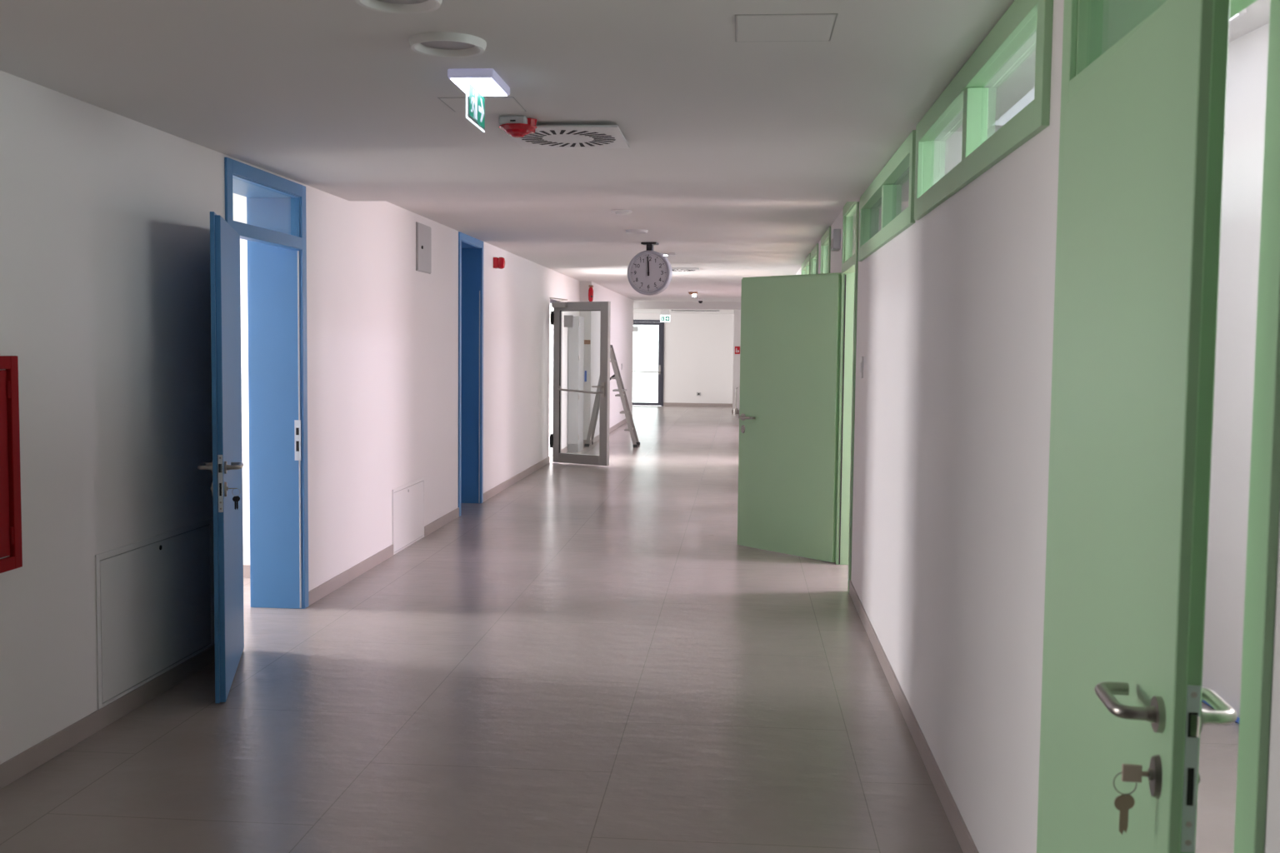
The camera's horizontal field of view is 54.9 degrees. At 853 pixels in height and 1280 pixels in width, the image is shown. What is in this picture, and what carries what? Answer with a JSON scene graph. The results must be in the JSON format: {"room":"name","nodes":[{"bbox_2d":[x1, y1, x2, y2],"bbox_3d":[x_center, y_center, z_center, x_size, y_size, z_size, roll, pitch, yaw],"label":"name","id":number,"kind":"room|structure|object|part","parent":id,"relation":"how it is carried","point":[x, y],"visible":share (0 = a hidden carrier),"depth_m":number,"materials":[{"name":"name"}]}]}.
{"room":"school corridor","nodes":[
{"label":"school corridor","id":0,"kind":"room"},
{"bbox_2d":[232,193,249,564],"bbox_3d":[-4.252,-0.456,8.286,4.161,2.850,0.200,1,4,5],"label":"wall","id":1,"kind":"structure","parent":0,"point":[239,202],"depth_m":8.05,"materials":[{"name":"white paint"}]},
{"bbox_2d":[243,565,249,578],"bbox_3d":[-4.275,0.930,8.270,4.161,0.085,0.012,1,4,5],"label":"baseboard","id":2,"kind":"structure","parent":1,"relation":"attached to","point":[246,567],"depth_m":8.13,"materials":[{"name":"beige tile"}]},
{"bbox_2d":[0,70,579,764],"bbox_3d":[-2.138,-0.286,6.795,0.300,2.750,25.200,1,4,5],"label":"wall","id":3,"kind":"structure","parent":0,"point":[105,277],"depth_m":5.37,"materials":[{"name":"white paint"}]},
{"bbox_2d":[0,355,22,573],"bbox_3d":[-2.216,0.148,3.949,0.022,0.744,0.752,1,4,5],"label":"cabinet","id":4,"kind":"object","parent":3,"relation":"attached to","point":[11,546],"visible":1,"depth_m":4.27,"materials":[{"name":"red metal"}]},
{"bbox_3d":[-2.223,0.148,3.950,0.007,0.646,0.654,1,4,5],"label":"door","id":5,"kind":"part","parent":4,"relation":"part of","materials":[{"name":"red paint"}]},
{"bbox_2d":[95,518,214,709],"bbox_3d":[-2.113,0.785,5.429,0.008,0.622,1.080,1,4,5],"label":"hatch","id":6,"kind":"object","parent":3,"relation":"attached to","point":[155,602],"visible":1,"depth_m":5.34,"materials":[{"name":"white metal"}]},
{"bbox_2d":[197,157,309,703],"bbox_3d":[-2.096,-0.100,6.197,0.542,2.456,2.079,0,4,-7],"label":"door","id":7,"kind":"structure","parent":3,"relation":"in","point":[274,232],"depth_m":7.09,"materials":[{"name":"blue paint"}]},
{"bbox_3d":[-1.868,0.172,5.311,0.070,0.053,0.171,0,4,-13],"label":"handle","id":8,"kind":"part","parent":7,"relation":"part of","materials":[{"name":"metal"}]},
{"bbox_3d":[-1.780,0.242,5.224,0.019,0.245,0.003,0,4,-13],"label":"lock plate","id":9,"kind":"part","parent":7,"relation":"part of","materials":[{"name":"metal"}]},
{"bbox_3d":[-1.759,0.172,5.337,0.070,0.053,0.171,0,4,-13],"label":"handle","id":10,"kind":"part","parent":7,"relation":"part of","materials":[{"name":"metal"}]},
{"bbox_2d":[228,488,239,509],"bbox_3d":[-1.743,0.312,5.289,0.050,0.095,0.011,0,4,-13],"label":"keys","id":11,"kind":"object","parent":7,"relation":"hanging from","point":[236,498],"visible":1,"depth_m":5.29,"materials":[{"name":"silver metal"}]},
{"bbox_3d":[-2.152,-0.131,6.661,0.328,2.456,1.100,1,4,5],"label":"frame","id":12,"kind":"part","parent":7,"relation":"part of","materials":[{"name":"blue paint"}]},
{"bbox_3d":[-1.984,0.080,7.136,0.036,0.234,0.005,1,4,5],"label":"strike plate","id":13,"kind":"part","parent":7,"relation":"part of","materials":[{"name":"metal"}]},
{"bbox_2d":[0,415,632,789],"bbox_3d":[-1.600,0.811,10.590,0.189,0.082,32.700,1,4,5],"label":"baseboard","id":14,"kind":"structure","parent":3,"relation":"attached to","point":[42,752],"depth_m":5.33,"materials":[{"name":"beige tile"}]},
{"bbox_2d":[392,477,424,554],"bbox_3d":[-1.779,0.678,9.491,0.008,0.486,0.900,1,4,5],"label":"hatch","id":15,"kind":"object","parent":3,"relation":"attached to","point":[407,499],"visible":1,"depth_m":9.45,"materials":[{"name":"white metal"}]},
{"bbox_2d":[415,221,431,274],"bbox_3d":[-1.713,-1.415,9.781,0.024,0.377,0.423,1,4,5],"label":"access panel","id":16,"kind":"object","parent":3,"relation":"attached to","point":[423,232],"visible":1,"depth_m":9.75,"materials":[{"name":"grey paint"}]},
{"bbox_2d":[458,231,483,516],"bbox_3d":[-1.743,-0.496,11.590,0.328,2.560,1.020,1,4,5],"label":"door","id":17,"kind":"structure","parent":3,"relation":"in","point":[470,248],"depth_m":12.00,"materials":[{"name":"blue paint"}]},
{"bbox_2d":[493,257,504,269],"bbox_3d":[-1.435,-1.671,12.581,0.113,0.120,0.120,1,4,5],"label":"fire alarm","id":18,"kind":"object","parent":3,"relation":"attached to","point":[498,262],"visible":1,"depth_m":12.53,"materials":[{"name":"red plastic"}]},
{"bbox_2d":[549,297,610,465],"bbox_3d":[-1.015,-0.617,16.432,0.560,2.193,1.710,-1,4,-27],"label":"door","id":19,"kind":"structure","parent":3,"relation":"in","point":[556,316],"depth_m":16.01,"materials":[{"name":"metal"}]},
{"bbox_3d":[-1.217,-0.638,16.821,0.070,2.180,0.940,1,4,5],"label":"frame","id":20,"kind":"part","parent":19,"relation":"part of","materials":[{"name":"metal"}]},
{"bbox_3d":[-1.084,-1.670,16.221,0.178,0.065,0.206,-3,5,-42],"label":"closer arm","id":21,"kind":"part","parent":19,"relation":"part of","materials":[{"name":"metal"}]},
{"bbox_3d":[-0.534,-0.471,15.823,0.165,0.190,0.060,3,4,32],"label":"handle","id":22,"kind":"part","parent":19,"relation":"part of","materials":[{"name":"metal"}]},
{"bbox_2d":[0,0,1014,201],"bbox_3d":[-0.821,-1.131,0.921,3.255,0.280,13.840,1,4,5],"label":"ceiling","id":23,"kind":"structure","parent":0,"point":[334,97],"depth_m":4.34,"materials":[{"name":"white paint"}]},
{"bbox_2d":[355,0,442,14],"bbox_3d":[-0.636,-1.125,3.234,0.232,0.024,0.232,1,4,5],"label":"recessed light","id":24,"kind":"object","parent":23,"relation":"in","point":[399,7],"visible":1,"depth_m":3.31,"materials":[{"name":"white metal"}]},
{"bbox_2d":[376,0,428,4],"bbox_3d":[-0.635,-1.135,3.233,0.183,0.002,0.183,1,4,5],"label":"diffuser","id":25,"kind":"object","parent":24,"relation":"attached to","point":[378,2],"depth_m":3.30,"materials":[{"name":"white plastic"}]},
{"bbox_2d":[409,31,486,58],"bbox_3d":[-0.584,-1.158,3.740,0.232,0.024,0.232,1,4,5],"label":"recessed light","id":26,"kind":"object","parent":23,"relation":"in","point":[439,44],"visible":1,"depth_m":3.75,"materials":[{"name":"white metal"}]},
{"bbox_2d":[420,40,474,49],"bbox_3d":[-0.584,-1.167,3.739,0.183,0.002,0.183,1,4,5],"label":"diffuser","id":27,"kind":"object","parent":26,"relation":"attached to","point":[430,45],"depth_m":3.77,"materials":[{"name":"white plastic"}]},
{"bbox_2d":[447,68,509,132],"bbox_3d":[-0.554,-1.123,4.253,0.157,0.159,0.300,1,4,5],"label":"exit sign","id":28,"kind":"object","parent":23,"relation":"hanging from","point":[477,83],"visible":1,"depth_m":4.19,"materials":[{"name":"white plastic"}]},
{"bbox_3d":[-0.553,-1.170,4.250,0.137,0.003,0.280,1,4,5],"label":"light panel","id":29,"kind":"part","parent":28,"relation":"part of","materials":[{"name":"white plastic"}]},
{"bbox_2d":[437,96,526,111],"bbox_3d":[-0.600,-1.231,4.709,0.287,0.002,0.275,1,4,5],"label":"ceiling hatch","id":30,"kind":"object","parent":23,"relation":"attached to","point":[493,103],"visible":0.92,"depth_m":4.69,"materials":[{"name":"grey paint"}]},
{"bbox_2d":[498,115,536,138],"bbox_3d":[-0.495,-1.210,4.986,0.158,0.078,0.150,1,4,5],"label":"fire alarm","id":31,"kind":"object","parent":23,"relation":"attached to","point":[518,127],"visible":1,"depth_m":4.94,"materials":[{"name":"red plastic"}]},
{"bbox_2d":[504,123,629,148],"bbox_3d":[-0.310,-1.254,5.310,0.484,0.027,0.530,1,4,5],"label":"ceiling vent","id":32,"kind":"object","parent":23,"relation":"in","point":[553,135],"visible":0.88,"depth_m":5.28,"materials":[{"name":"white metal"}]},
{"bbox_2d":[735,13,838,41],"bbox_3d":[0.415,-1.145,3.541,0.283,0.002,0.300,1,4,5],"label":"ceiling hatch","id":33,"kind":"object","parent":23,"relation":"attached to","point":[817,27],"visible":1,"depth_m":3.52,"materials":[{"name":"grey paint"}]},
{"bbox_2d":[580,281,633,439],"bbox_3d":[-0.703,-1.320,23.049,0.479,2.750,7.500,1,4,5],"label":"wall","id":34,"kind":"structure","parent":0,"point":[622,307],"depth_m":22.35,"materials":[{"name":"white paint"}]},
{"bbox_2d":[584,370,586,381],"bbox_3d":[-0.853,-0.789,19.309,0.032,0.170,0.012,1,4,5],"label":"tag","id":35,"kind":"object","parent":34,"relation":"attached to","point":[585,372],"visible":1,"depth_m":19.30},
{"bbox_2d":[584,340,590,344],"bbox_3d":[-0.831,-1.321,19.273,0.110,0.067,0.012,1,4,5],"label":"wall plaque","id":36,"kind":"object","parent":34,"relation":"attached to","point":[586,342],"visible":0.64,"depth_m":19.27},
{"bbox_2d":[588,285,593,301],"bbox_3d":[-0.760,-2.066,19.157,0.080,0.260,0.156,1,4,5],"label":"flag sign","id":37,"kind":"object","parent":34,"relation":"attached to","point":[590,290],"visible":0.88,"depth_m":19.10,"materials":[{"name":"red plastic"}]},
{"bbox_2d":[385,200,846,302],"bbox_3d":[0.555,-2.236,17.528,3.255,0.184,19.560,1,4,5],"label":"ceiling","id":38,"kind":"structure","parent":0,"point":[728,242],"depth_m":11.28,"materials":[{"name":"white paint"}]},
{"bbox_2d":[611,210,632,214],"bbox_3d":[-0.136,-1.599,9.210,0.156,0.030,0.156,1,4,5],"label":"smoke detector","id":39,"kind":"object","parent":38,"relation":"attached to","point":[617,212],"visible":1,"depth_m":9.17,"materials":[{"name":"white plastic"}]},
{"bbox_2d":[625,229,648,234],"bbox_3d":[-0.029,-1.698,10.723,0.196,0.024,0.196,1,4,5],"label":"recessed light","id":40,"kind":"object","parent":38,"relation":"in","point":[628,231],"visible":1,"depth_m":10.66,"materials":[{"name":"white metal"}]},
{"bbox_2d":[627,241,672,295],"bbox_3d":[0.095,-1.535,11.989,0.432,0.511,0.120,2,4,14],"label":"wall clock","id":41,"kind":"object","parent":38,"relation":"hanging from","point":[649,272],"visible":1,"depth_m":11.95,"materials":[{"name":"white plastic"}]},
{"bbox_3d":[0.097,-1.745,11.976,0.150,0.089,0.120,2,4,14],"label":"stem","id":42,"kind":"part","parent":41,"relation":"part of","materials":[{"name":"black plastic"}]},
{"bbox_2d":[659,252,675,255],"bbox_3d":[0.296,-1.856,13.260,0.170,0.030,0.080,1,4,5],"label":"recessed light","id":43,"kind":"object","parent":38,"relation":"in","point":[662,253],"visible":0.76,"depth_m":13.22,"materials":[{"name":"white plastic"}]},
{"bbox_2d":[671,267,699,271],"bbox_3d":[0.531,-2.029,15.914,0.480,0.022,0.480,1,4,5],"label":"ceiling vent","id":44,"kind":"object","parent":38,"relation":"in","point":[674,269],"visible":0.73,"depth_m":15.73,"materials":[{"name":"white metal"}]},
{"bbox_2d":[688,291,698,296],"bbox_3d":[0.970,-2.416,22.489,0.180,0.085,0.180,1,4,5],"label":"recessed light","id":45,"kind":"object","parent":38,"relation":"in","point":[693,293],"visible":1,"depth_m":22.43,"materials":[{"name":"white plastic"}]},
{"bbox_2d":[697,298,703,303],"bbox_3d":[1.252,-2.598,25.470,0.120,0.100,0.120,1,4,5],"label":"detector","id":46,"kind":"object","parent":38,"relation":"attached to","point":[700,300],"visible":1,"depth_m":25.43,"materials":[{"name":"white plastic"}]},
{"bbox_2d":[0,405,1239,852],"bbox_3d":[0.596,0.744,13.571,17.000,0.120,39.400,1,4,5],"label":"floor","id":47,"kind":"structure","parent":0,"point":[584,658],"depth_m":5.19,"materials":[{"name":"tile"}]},
{"bbox_2d":[567,316,584,452],"bbox_3d":[-0.948,-0.637,18.329,0.173,1.990,0.616,1,4,5],"label":"glass pane","id":48,"kind":"object","parent":47,"relation":"on","point":[576,334],"visible":0.93,"depth_m":18.05,"materials":[{"name":"clear glass"}]},
{"bbox_3d":[-0.981,-0.675,18.027,0.146,1.867,0.016,1,4,5],"label":"door","id":49,"kind":"part","parent":48,"relation":"part of","materials":[{"name":"grey paint"}]},
{"bbox_2d":[584,345,639,447],"bbox_3d":[-0.419,-0.486,19.258,0.820,1.580,0.540,1,4,5],"label":"step ladder","id":50,"kind":"object","parent":47,"relation":"on","point":[627,412],"visible":0.86,"depth_m":19.07,"materials":[{"name":"metal"}]},
{"bbox_3d":[-0.660,-0.482,19.079,0.343,1.540,0.126,1,4,5],"label":"rail","id":51,"kind":"part","parent":50,"relation":"part of","materials":[{"name":"metal"}]},
{"bbox_3d":[-0.627,-0.507,19.473,0.353,1.540,0.033,2,4,17],"label":"rail","id":52,"kind":"part","parent":50,"relation":"part of","materials":[{"name":"metal"}]},
{"bbox_2d":[612,389,626,391],"bbox_3d":[-0.316,-0.567,19.254,0.185,0.025,0.380,1,4,5],"label":"tray","id":53,"kind":"object","parent":50,"relation":"on","point":[615,390],"depth_m":19.07,"materials":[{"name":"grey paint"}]},
{"bbox_3d":[-0.280,-0.476,19.058,0.493,1.545,0.032,2,4,16],"label":"rail","id":54,"kind":"part","parent":50,"relation":"part of","materials":[{"name":"metal"}]},
{"bbox_3d":[-0.248,-0.501,19.452,0.493,1.545,0.032,0,4,-6],"label":"rail","id":55,"kind":"part","parent":50,"relation":"part of","materials":[{"name":"metal"}]},
{"bbox_2d":[733,387,738,414],"bbox_3d":[2.261,-0.613,29.060,0.100,0.630,0.135,1,4,5],"label":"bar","id":56,"kind":"object","parent":47,"relation":"on","point":[735,410],"visible":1,"depth_m":29.02,"materials":[{"name":"metal"}]},
{"bbox_2d":[1201,700,1239,724],"bbox_3d":[2.505,1.214,5.501,0.029,0.024,1.207,1,4,-1],"label":"cable","id":57,"kind":"object","parent":47,"relation":"on","point":[1202,701],"visible":0.17,"depth_m":5.39,"materials":[{"name":"blue plastic"}]},
{"bbox_2d":[633,313,734,403],"bbox_3d":[-0.270,-1.940,32.727,7.866,2.750,0.300,1,4,5],"label":"wall","id":58,"kind":"structure","parent":0,"point":[698,347],"depth_m":32.43,"materials":[{"name":"white paint"}]},
{"bbox_2d":[632,320,664,405],"bbox_3d":[0.085,-1.683,32.535,1.083,2.270,0.176,1,4,5],"label":"door","id":59,"kind":"structure","parent":58,"relation":"in","point":[661,325],"depth_m":32.48,"materials":[{"name":"metal"}]},
{"bbox_2d":[663,402,739,414],"bbox_3d":[2.225,-0.468,30.997,1.621,0.090,4.234,-1,4,-24],"label":"baseboard","id":60,"kind":"structure","parent":58,"relation":"attached to","point":[670,404],"depth_m":32.50,"materials":[{"name":"beige tile"}]},
{"bbox_2d":[633,309,734,314],"bbox_3d":[-0.467,-2.998,30.111,7.866,0.305,4.800,1,4,5],"label":"ceiling","id":61,"kind":"structure","parent":0,"point":[635,311],"depth_m":30.83,"materials":[{"name":"white paint"}]},
{"bbox_2d":[660,310,669,322],"bbox_3d":[0.613,-2.674,29.852,0.240,0.285,0.040,1,4,5],"label":"exit sign","id":62,"kind":"object","parent":61,"relation":"hanging from","point":[664,317],"visible":1,"depth_m":29.84,"materials":[{"name":"white plastic"}]},
{"bbox_2d":[670,310,719,311],"bbox_3d":[1.328,-2.776,29.500,1.150,0.022,0.250,1,4,5],"label":"ceiling vent","id":63,"kind":"object","parent":61,"relation":"in","point":[671,310],"visible":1,"depth_m":29.39,"materials":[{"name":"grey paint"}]},
{"bbox_2d":[633,301,740,309],"bbox_3d":[-0.802,-2.817,27.587,7.616,0.348,0.300,1,4,5],"label":"beam","id":64,"kind":"structure","parent":0,"point":[637,305],"depth_m":27.30,"materials":[{"name":"white paint"}]},
{"bbox_2d":[732,310,740,409],"bbox_3d":[2.918,-1.620,30.673,1.166,2.445,3.300,1,4,5],"label":"wall","id":65,"kind":"structure","parent":0,"point":[737,330],"depth_m":29.07,"materials":[{"name":"white paint"}]},
{"bbox_2d":[735,346,739,354],"bbox_3d":[2.299,-1.800,29.048,0.120,0.180,0.012,1,4,5],"label":"fire sign","id":66,"kind":"object","parent":65,"relation":"attached to","point":[737,348],"visible":1,"depth_m":29.05,"materials":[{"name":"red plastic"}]},
{"bbox_2d":[905,125,1002,208],"bbox_3d":[2.107,-0.361,7.494,1.034,2.900,0.100,1,4,5],"label":"wall","id":67,"kind":"structure","parent":0,"point":[992,129],"depth_m":7.36,"materials":[{"name":"white paint"}]},
{"bbox_2d":[795,0,1279,852],"bbox_3d":[1.791,-0.546,11.480,0.250,2.750,35.200,1,4,5],"label":"wall","id":68,"kind":"structure","parent":0,"point":[955,312],"depth_m":3.85,"materials":[{"name":"white paint"}]},
{"bbox_2d":[737,201,859,593],"bbox_3d":[1.380,-0.278,8.737,0.692,2.560,2.052,-1,4,-18],"label":"door","id":69,"kind":"structure","parent":68,"relation":"in","point":[797,415],"depth_m":9.11,"materials":[{"name":"green paint"}]},
{"bbox_3d":[0.816,-0.069,9.499,0.070,0.053,0.171,-2,5,-40],"label":"handle","id":70,"kind":"part","parent":69,"relation":"part of","materials":[{"name":"metal"}]},
{"bbox_3d":[1.527,-0.248,8.300,0.278,2.560,1.110,1,4,5],"label":"frame","id":71,"kind":"part","parent":69,"relation":"part of","materials":[{"name":"green paint"}]},
{"bbox_3d":[1.436,-1.292,8.242,0.006,0.335,0.974,1,4,5],"label":"transom pane","id":72,"kind":"part","parent":69,"relation":"part of","materials":[{"name":"clear glass"}]},
{"bbox_2d":[800,253,810,274],"bbox_3d":[1.900,-1.650,13.904,0.075,0.477,1.820,1,4,5],"label":"window","id":73,"kind":"structure","parent":68,"relation":"in","point":[806,266],"depth_m":13.86,"materials":[{"name":"glass"}]},
{"bbox_2d":[810,243,818,274],"bbox_3d":[1.867,-0.510,12.416,0.278,2.560,1.110,1,4,5],"label":"window","id":74,"kind":"structure","parent":68,"relation":"in","point":[814,253],"depth_m":12.49,"materials":[{"name":"green glass"}]},
{"bbox_3d":[1.777,-1.554,12.357,0.006,0.335,0.974,1,4,5],"label":"transom pane","id":75,"kind":"part","parent":74,"relation":"part of","materials":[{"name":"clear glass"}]},
{"bbox_2d":[820,226,830,273],"bbox_3d":[1.800,-0.432,11.196,0.361,2.560,2.002,1,4,9],"label":"window","id":76,"kind":"structure","parent":68,"relation":"in","point":[825,259],"depth_m":10.88,"materials":[{"name":"green glass"}]},
{"bbox_3d":[1.640,-1.449,10.706,0.006,0.335,0.974,1,4,5],"label":"transom pane","id":77,"kind":"part","parent":76,"relation":"part of","materials":[{"name":"clear glass"}]},
{"bbox_2d":[830,229,840,251],"bbox_3d":[1.466,-1.396,9.221,0.058,0.150,0.200,1,4,5],"label":"wall speaker","id":78,"kind":"object","parent":68,"relation":"attached to","point":[836,233],"visible":1,"depth_m":9.12,"materials":[{"name":"grey plastic"}]},
{"bbox_2d":[830,238,833,249],"bbox_3d":[1.438,-1.369,9.225,0.003,0.065,0.170,1,4,5],"label":"grille","id":79,"kind":"object","parent":78,"relation":"attached to","point":[832,241],"depth_m":9.19,"materials":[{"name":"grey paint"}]},
{"bbox_2d":[860,356,863,378],"bbox_3d":[1.316,-0.353,7.319,0.013,0.130,0.084,1,4,5],"label":"light switch","id":80,"kind":"object","parent":68,"relation":"attached to","point":[862,357],"visible":1,"depth_m":7.28,"materials":[{"name":"white plastic"}]},
{"bbox_2d":[858,130,915,261],"bbox_3d":[1.269,-1.119,6.301,0.075,0.384,2.315,1,4,5],"label":"window","id":81,"kind":"structure","parent":68,"relation":"in","point":[882,217],"depth_m":6.20,"materials":[{"name":"green paint"}]},
{"bbox_3d":[1.335,-1.154,6.853,0.006,0.228,1.046,1,4,5],"label":"pane","id":82,"kind":"part","parent":81,"relation":"part of","materials":[{"name":"clear glass"}]},
{"bbox_3d":[1.243,-1.084,5.746,0.006,0.228,1.046,1,4,5],"label":"pane","id":83,"kind":"part","parent":81,"relation":"part of","materials":[{"name":"clear glass"}]},
{"bbox_2d":[849,580,979,852],"bbox_3d":[1.647,0.783,11.572,0.010,0.082,35.190,1,4,5],"label":"baseboard","id":84,"kind":"structure","parent":68,"relation":"attached to","point":[967,844],"depth_m":4.71,"materials":[{"name":"beige tile"}]},
{"bbox_2d":[914,0,1053,219],"bbox_3d":[1.077,-0.971,3.973,0.075,0.384,2.167,1,4,5],"label":"window","id":85,"kind":"structure","parent":68,"relation":"in","point":[967,92],"depth_m":3.71,"materials":[{"name":"green paint"}]},
{"bbox_2d":[1036,0,1279,852],"bbox_3d":[0.951,0.190,2.223,0.422,2.456,1.175,1,4,5],"label":"door","id":86,"kind":"structure","parent":68,"relation":"in","point":[1143,89],"depth_m":1.94,"materials":[{"name":"green paint"}]},
{"bbox_3d":[0.742,0.422,1.883,0.070,0.053,0.174,1,4,5],"label":"handle","id":87,"kind":"part","parent":86,"relation":"part of","materials":[{"name":"metal"}]},
{"bbox_2d":[1113,764,1149,834],"bbox_3d":[0.731,0.556,1.835,0.050,0.106,0.011,1,4,9],"label":"keys","id":88,"kind":"object","parent":86,"relation":"hanging from","point":[1130,772],"visible":1,"depth_m":1.83,"materials":[{"name":"silver metal"}]},
{"bbox_3d":[0.792,0.493,1.770,0.019,0.245,0.003,1,4,9],"label":"lock plate","id":89,"kind":"part","parent":86,"relation":"part of","materials":[{"name":"metal"}]},
{"bbox_3d":[0.855,0.424,1.867,0.070,0.053,0.171,1,4,9],"label":"handle","id":90,"kind":"part","parent":86,"relation":"part of","materials":[{"name":"metal"}]},
{"bbox_2d":[1201,23,1269,718],"bbox_3d":[2.674,-0.142,4.204,0.199,2.900,6.678,1,4,-1],"label":"wall","id":91,"kind":"structure","parent":0,"point":[1247,56],"depth_m":5.28,"materials":[{"name":"white paint"}]},
{"bbox_2d":[1228,0,1270,42],"bbox_3d":[2.231,-1.639,4.034,1.804,0.100,6.800,1,4,5],"label":"ceiling","id":92,"kind":"structure","parent":0,"point":[1257,14],"depth_m":5.00,"materials":[{"name":"white paint"}]},
{"bbox_2d":[991,86,1034,125],"bbox_3d":[2.268,-1.752,6.714,0.530,0.018,1.150,1,4,5],"label":"ceiling light","id":93,"kind":"object","parent":92,"relation":"attached to","point":[1028,97],"visible":0.02,"depth_m":6.78,"materials":[{"name":"white metal"}]},
{"bbox_2d":[1229,8,1246,24],"bbox_3d":[2.161,-1.670,5.421,0.530,0.018,1.150,1,4,5],"label":"ceiling light","id":94,"kind":"object","parent":92,"relation":"attached to","point":[1244,11],"visible":0.14,"depth_m":4.87,"materials":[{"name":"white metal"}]}
]}

